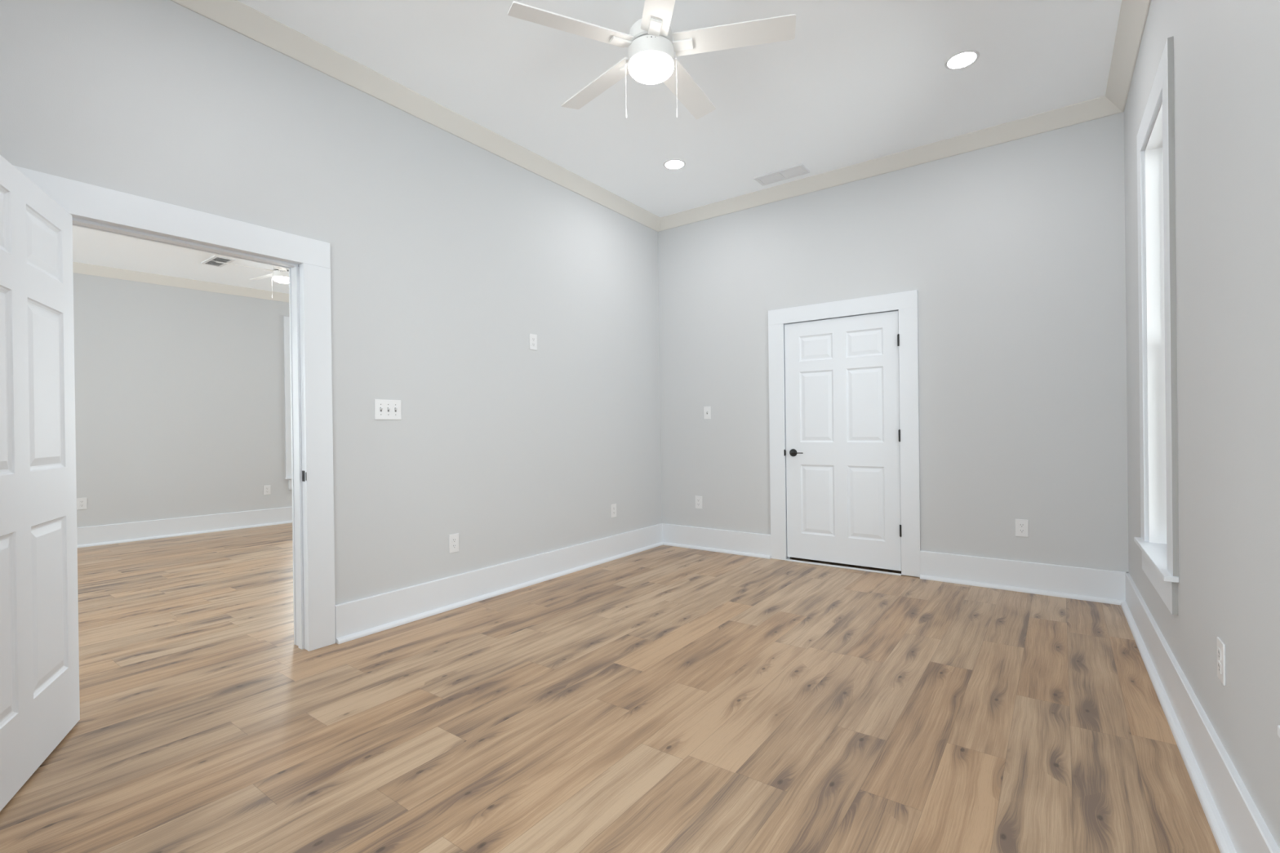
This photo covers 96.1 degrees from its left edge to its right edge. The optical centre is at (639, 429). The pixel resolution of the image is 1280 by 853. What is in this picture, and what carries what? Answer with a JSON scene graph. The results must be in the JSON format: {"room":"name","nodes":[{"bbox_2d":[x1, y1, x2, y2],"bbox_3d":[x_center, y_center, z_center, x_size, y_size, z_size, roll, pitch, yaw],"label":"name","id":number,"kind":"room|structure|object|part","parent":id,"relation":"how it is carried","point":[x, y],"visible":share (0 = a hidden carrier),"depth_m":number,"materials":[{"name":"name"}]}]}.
{"room":"empty bedroom","nodes":[
{"label":"empty bedroom","id":0,"kind":"room"},
{"bbox_2d":[72,225,288,293],"bbox_3d":[-3.798,-1.771,5.270,5.562,0.050,9.300,-1,0,36],"label":"ceiling","id":1,"kind":"structure","parent":0,"point":[91,246],"depth_m":5.88,"materials":[{"name":"white paint"}]},
{"bbox_2d":[200,255,235,266],"bbox_3d":[-4.342,-1.735,5.916,0.410,0.013,0.176,-1,0,36],"label":"ceiling vent","id":2,"kind":"object","parent":1,"relation":"in","point":[211,261],"visible":0.97,"depth_m":5.90,"materials":[{"name":"white metal"}]},
{"bbox_2d":[216,262,288,297],"bbox_3d":[-3.603,-1.537,5.823,1.051,0.427,1.036,-1,0,19],"label":"ceiling fan","id":3,"kind":"object","parent":1,"relation":"hanging from","point":[279,274],"visible":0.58,"depth_m":5.72,"materials":[{"name":"white metal"}]},
{"bbox_3d":[-3.834,-1.590,5.584,0.449,0.027,0.101,-1,0,-42],"label":"blade","id":4,"kind":"part","parent":3,"relation":"part of","materials":[{"name":"white ceramic"}]},
{"bbox_3d":[-3.872,-1.591,5.954,0.449,0.027,0.101,-1,0,30],"label":"blade","id":5,"kind":"part","parent":3,"relation":"part of","materials":[{"name":"white ceramic"}]},
{"bbox_3d":[-3.597,-1.505,5.795,0.176,0.042,0.176,-1,0,19],"label":"lamp shade","id":6,"kind":"part","parent":3,"relation":"part of","materials":[{"name":"white glass"}]},
{"bbox_3d":[-3.471,-1.594,5.505,0.101,0.027,0.449,-1,0,-24],"label":"blade","id":7,"kind":"part","parent":3,"relation":"part of","materials":[{"name":"white ceramic"}]},
{"bbox_2d":[73,272,292,527],"bbox_3d":[-5.487,-0.258,6.488,0.161,2.940,9.000,-1,0,42],"label":"wall","id":8,"kind":"structure","parent":0,"point":[180,392],"depth_m":6.57,"materials":[{"name":"grey paint"}]},
{"bbox_2d":[76,497,86,510],"bbox_3d":[-5.812,0.767,5.987,0.008,0.120,0.076,-1,0,42],"label":"wall outlet","id":9,"kind":"object","parent":8,"relation":"attached to","point":[81,502],"visible":0.97,"depth_m":5.98,"materials":[{"name":"white plastic"}]},
{"bbox_2d":[72,262,288,302],"bbox_3d":[-5.381,-1.683,6.430,0.097,0.093,8.530,-1,0,42],"label":"trim","id":10,"kind":"structure","parent":8,"relation":"attached to","point":[77,268],"depth_m":6.53,"materials":[{"name":"white paint"}]},
{"bbox_2d":[76,506,292,547],"bbox_3d":[-5.369,1.108,6.451,0.044,0.205,8.540,-1,0,42],"label":"baseboard","id":11,"kind":"structure","parent":8,"relation":"attached to","point":[95,535],"depth_m":6.57,"materials":[{"name":"white paint"}]},
{"bbox_2d":[263,484,271,494],"bbox_3d":[-4.693,0.755,7.239,0.008,0.120,0.076,-1,0,42],"label":"wall outlet","id":12,"kind":"object","parent":8,"relation":"attached to","point":[267,489],"visible":1,"depth_m":7.24,"materials":[{"name":"white plastic"}]},
{"bbox_2d":[283,315,292,489],"bbox_3d":[-4.250,-0.351,7.863,0.235,2.233,1.132,-1,0,42],"label":"window","id":13,"kind":"structure","parent":8,"relation":"in","point":[286,319],"depth_m":7.41,"materials":[{"name":"white paint"}]},
{"bbox_2d":[0,0,661,604],"bbox_3d":[-1.512,-0.442,3.550,0.140,3.222,8.800,-1,0,36],"label":"wall","id":14,"kind":"structure","parent":0,"point":[447,252],"depth_m":3.52,"materials":[{"name":"grey paint"}]},
{"bbox_2d":[0,155,79,811],"bbox_3d":[-2.046,0.151,1.927,0.095,2.031,0.900,-1,0,-28],"label":"door","id":15,"kind":"structure","parent":14,"relation":"in","point":[40,701],"depth_m":2.00,"materials":[{"name":"white paint"}]},
{"bbox_2d":[13,165,335,651],"bbox_3d":[-2.044,0.080,2.682,0.018,2.197,1.190,-1,0,36],"label":"trim","id":16,"kind":"structure","parent":14,"relation":"attached to","point":[80,199],"depth_m":3.05,"materials":[{"name":"white paint"}]},
{"bbox_2d":[71,215,307,650],"bbox_3d":[-2.108,0.141,2.729,0.138,2.077,0.950,-1,0,36],"label":"trim","id":17,"kind":"structure","parent":14,"relation":"attached to","point":[295,268],"depth_m":3.08,"materials":[{"name":"white paint"}]},
{"bbox_2d":[302,471,306,481],"bbox_3d":[-1.785,0.245,3.060,0.055,0.057,0.006,-1,0,40],"label":"strike plate","id":18,"kind":"object","parent":14,"relation":"attached to","point":[304,473],"visible":1,"depth_m":3.06,"materials":[{"name":"black metal"}]},
{"bbox_2d":[374,399,401,419],"bbox_3d":[-1.498,-0.122,3.428,0.021,0.120,0.168,-1,0,36],"label":"light switch","id":19,"kind":"object","parent":14,"relation":"attached to","point":[384,409],"visible":1,"depth_m":3.43,"materials":[{"name":"white plastic"}]},
{"bbox_2d":[170,0,660,231],"bbox_3d":[-1.642,-2.003,3.193,0.097,0.093,6.300,-1,0,36],"label":"trim","id":20,"kind":"structure","parent":14,"relation":"attached to","point":[234,15],"depth_m":3.41,"materials":[{"name":"white paint"}]},
{"bbox_2d":[448,533,458,553],"bbox_3d":[-1.227,0.747,3.796,0.008,0.120,0.076,-1,0,36],"label":"wall outlet","id":21,"kind":"object","parent":14,"relation":"attached to","point":[453,539],"visible":1,"depth_m":3.79,"materials":[{"name":"white plastic"}]},
{"bbox_2d":[335,523,662,644],"bbox_3d":[-1.625,1.069,3.217,0.044,0.205,6.300,-1,0,36],"label":"baseboard","id":22,"kind":"structure","parent":14,"relation":"attached to","point":[362,617],"depth_m":3.91,"materials":[{"name":"white paint"}]},
{"bbox_2d":[528,333,537,350],"bbox_3d":[-0.813,-0.671,4.383,0.008,0.120,0.076,-1,0,36],"label":"wall outlet","id":23,"kind":"object","parent":14,"relation":"attached to","point":[533,338],"visible":1,"depth_m":4.38,"materials":[{"name":"white plastic"}]},
{"bbox_2d":[610,503,616,517],"bbox_3d":[-0.235,0.722,5.151,0.008,0.120,0.076,-1,0,36],"label":"wall outlet","id":24,"kind":"object","parent":14,"relation":"attached to","point":[613,507],"visible":1,"depth_m":5.14,"materials":[{"name":"white plastic"}]},
{"bbox_2d":[0,523,1220,852],"bbox_3d":[-2.111,1.201,4.070,9.650,0.050,9.300,-1,0,36],"label":"floor","id":25,"kind":"structure","parent":0,"point":[662,699],"depth_m":2.29,"materials":[{"name":"brown wood"}]},
{"bbox_2d":[237,0,1121,217],"bbox_3d":[-0.146,-2.091,2.096,4.090,0.050,6.700,-1,0,36],"label":"ceiling","id":26,"kind":"structure","parent":0,"point":[858,81],"depth_m":3.37,"materials":[{"name":"white paint"}]},
{"bbox_2d":[507,0,795,119],"bbox_3d":[0.051,-1.720,2.561,1.194,0.698,1.177,-1,0,36],"label":"ceiling fan","id":27,"kind":"object","parent":26,"relation":"hanging from","point":[651,59],"visible":1,"depth_m":2.46,"materials":[{"name":"white metal"},{"name":"white painted metal"},{"name":"frosted glass"}]},
{"bbox_3d":[-0.280,-1.674,2.381,0.511,0.031,0.115,-1,0,-24],"label":"blade","id":28,"kind":"part","parent":27,"relation":"part of","materials":[{"name":"white wood"}]},
{"bbox_3d":[-0.194,-1.676,2.795,0.115,0.031,0.511,-1,0,-42],"label":"blade","id":29,"kind":"part","parent":27,"relation":"part of","materials":[{"name":"white wood"}]},
{"bbox_3d":[-0.057,-1.523,2.529,0.014,0.226,0.008,-1,0,0],"label":"pull chain","id":30,"kind":"part","parent":27,"relation":"part of","materials":[{"name":"white plastic"}]},
{"bbox_3d":[0.049,-1.578,2.529,0.200,0.048,0.200,-1,0,36],"label":"lamp shade","id":31,"kind":"part","parent":27,"relation":"part of","materials":[{"name":"white glass"}]},
{"bbox_3d":[0.087,-1.678,2.171,0.115,0.031,0.511,-1,0,-6],"label":"blade","id":32,"kind":"part","parent":27,"relation":"part of","materials":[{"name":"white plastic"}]},
{"bbox_3d":[0.227,-1.681,2.841,0.115,0.031,0.511,-1,0,30],"label":"blade","id":33,"kind":"part","parent":27,"relation":"part of","materials":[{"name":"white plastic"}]},
{"bbox_3d":[0.400,-1.682,2.455,0.511,0.031,0.115,-1,0,12],"label":"blade","id":34,"kind":"part","parent":27,"relation":"part of","materials":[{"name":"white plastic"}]},
{"bbox_2d":[662,159,685,169],"bbox_3d":[0.269,-2.075,4.496,0.176,0.005,0.176,-1,0,36],"label":"recessed light","id":35,"kind":"object","parent":26,"relation":"in","point":[672,164],"visible":1,"depth_m":4.49,"materials":[{"name":"white plastic"}]},
{"bbox_2d":[753,163,809,186],"bbox_3d":[1.157,-2.083,4.699,0.410,0.012,0.176,-1,0,36],"label":"ceiling vent","id":36,"kind":"object","parent":26,"relation":"in","point":[795,171],"visible":1,"depth_m":4.68,"materials":[{"name":"white metal"}]},
{"bbox_2d":[944,49,979,70],"bbox_3d":[1.821,-2.091,3.253,0.176,0.005,0.176,-1,0,36],"label":"recessed light","id":37,"kind":"object","parent":26,"relation":"in","point":[963,59],"visible":1,"depth_m":3.25,"materials":[{"name":"white plastic"}]},
{"bbox_2d":[657,111,1128,577],"bbox_3d":[1.828,-0.487,4.649,3.950,3.222,0.120,-1,0,36],"label":"wall","id":38,"kind":"structure","parent":0,"point":[1013,253],"depth_m":4.18,"materials":[{"name":"grey paint"}]},
{"bbox_2d":[695,495,702,508],"bbox_3d":[0.562,0.693,5.511,0.076,0.120,0.008,-1,0,36],"label":"wall outlet","id":39,"kind":"object","parent":38,"relation":"attached to","point":[698,499],"visible":1,"depth_m":5.51,"materials":[{"name":"white plastic"}]},
{"bbox_2d":[703,406,711,419],"bbox_3d":[0.633,-0.163,5.441,0.076,0.120,0.021,-1,0,36],"label":"light switch","id":40,"kind":"object","parent":38,"relation":"attached to","point":[707,410],"visible":1,"depth_m":5.44,"materials":[{"name":"white plastic"}]},
{"bbox_2d":[783,311,901,571],"bbox_3d":[1.631,0.089,4.712,0.942,2.015,0.095,-1,0,36],"label":"door","id":41,"kind":"structure","parent":38,"relation":"in","point":[842,452],"depth_m":4.70,"materials":[{"name":"white paint"}]},
{"bbox_3d":[1.332,0.196,4.910,0.137,0.066,0.060,-1,0,36],"label":"handle","id":42,"kind":"part","parent":41,"relation":"part of","materials":[{"name":"black metal"}]},
{"bbox_2d":[785,559,901,575],"bbox_3d":[1.638,1.120,4.706,0.931,0.012,0.028,-1,0,36],"label":"threshold","id":43,"kind":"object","parent":38,"relation":"attached to","point":[788,560],"depth_m":4.68,"materials":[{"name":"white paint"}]},
{"bbox_2d":[768,289,920,577],"bbox_3d":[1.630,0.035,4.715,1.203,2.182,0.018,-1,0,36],"label":"trim","id":44,"kind":"structure","parent":38,"relation":"attached to","point":[906,302],"depth_m":4.48,"materials":[{"name":"white paint"}]},
{"bbox_2d":[657,95,1122,231],"bbox_3d":[1.595,-2.048,4.666,3.582,0.093,0.097,-1,0,36],"label":"trim","id":45,"kind":"structure","parent":38,"relation":"attached to","point":[1100,107],"depth_m":4.33,"materials":[{"name":"white paint"}]},
{"bbox_2d":[662,523,1128,604],"bbox_3d":[1.650,1.024,4.696,3.582,0.205,0.044,-1,0,36],"label":"baseboard","id":46,"kind":"structure","parent":38,"relation":"attached to","point":[1104,586],"depth_m":4.10,"materials":[{"name":"white paint"}]},
{"bbox_2d":[1015,519,1028,537],"bbox_3d":[2.646,0.679,3.985,0.076,0.120,0.008,-1,0,36],"label":"wall outlet","id":47,"kind":"object","parent":38,"relation":"attached to","point":[1021,525],"visible":1,"depth_m":3.98,"materials":[{"name":"white plastic"}]},
{"bbox_2d":[1018,528,1024,533],"bbox_3d":[2.645,0.699,3.983,0.033,0.029,0.002,-1,0,36],"label":"receptacle","id":48,"kind":"object","parent":47,"relation":"attached to","point":[1020,531],"depth_m":3.98,"materials":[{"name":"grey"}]},
{"bbox_2d":[1018,523,1024,527],"bbox_3d":[2.645,0.660,3.983,0.033,0.029,0.002,-1,0,36],"label":"receptacle","id":49,"kind":"object","parent":47,"relation":"attached to","point":[1020,525],"depth_m":3.98,"materials":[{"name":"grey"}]},
{"bbox_2d":[1124,0,1279,848],"bbox_3d":[1.339,-0.471,1.043,0.160,3.222,6.520,-1,0,35],"label":"wall","id":50,"kind":"structure","parent":0,"point":[1227,52],"depth_m":1.64,"materials":[{"name":"grey paint"}]},
{"bbox_2d":[1105,0,1151,111],"bbox_3d":[1.208,-2.034,1.105,0.097,0.093,6.301,-1,0,35],"label":"trim","id":51,"kind":"structure","parent":50,"relation":"attached to","point":[1133,15],"depth_m":3.09,"materials":[{"name":"white paint"}]},
{"bbox_2d":[1133,35,1178,615],"bbox_3d":[2.421,-0.406,2.582,0.235,2.265,0.952,-1,0,35],"label":"window","id":52,"kind":"structure","parent":50,"relation":"in","point":[1158,542],"depth_m":2.86,"materials":[{"name":"white paint"}]},
{"bbox_3d":[2.433,0.580,2.584,0.235,0.022,0.952,-1,0,35],"label":"sill","id":53,"kind":"part","parent":52,"relation":"part of","materials":[{"name":"white paint"}]},
{"bbox_2d":[1120,572,1279,852],"bbox_3d":[1.269,1.038,1.098,0.044,0.205,6.301,-1,0,35],"label":"baseboard","id":54,"kind":"structure","parent":50,"relation":"attached to","point":[1237,825],"depth_m":1.85,"materials":[{"name":"white paint"}]},
{"bbox_2d":[1217,636,1226,685],"bbox_3d":[1.707,0.678,1.690,0.008,0.120,0.076,-1,0,35],"label":"wall outlet","id":55,"kind":"object","parent":50,"relation":"attached to","point":[1220,645],"visible":1,"depth_m":1.68,"materials":[{"name":"white plastic"}]},
{"bbox_2d":[1217,660,1221,674],"bbox_3d":[1.706,0.698,1.692,0.002,0.029,0.033,-1,0,35],"label":"receptacle","id":56,"kind":"object","parent":55,"relation":"attached to","point":[1219,661],"depth_m":1.69,"materials":[{"name":"grey plastic"}]},
{"bbox_2d":[1217,647,1221,660],"bbox_3d":[1.705,0.659,1.692,0.002,0.029,0.033,-1,0,35],"label":"receptacle","id":57,"kind":"object","parent":55,"relation":"attached to","point":[1219,648],"depth_m":1.69,"materials":[{"name":"grey plastic"}]},
{"bbox_2d":[1277,724,1279,737],"bbox_3d":[1.166,-0.385,0.811,0.235,2.265,0.652,-1,0,35],"label":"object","id":58,"kind":"structure","parent":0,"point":[1278,726],"depth_m":1.14,"materials":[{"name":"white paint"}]}
]}

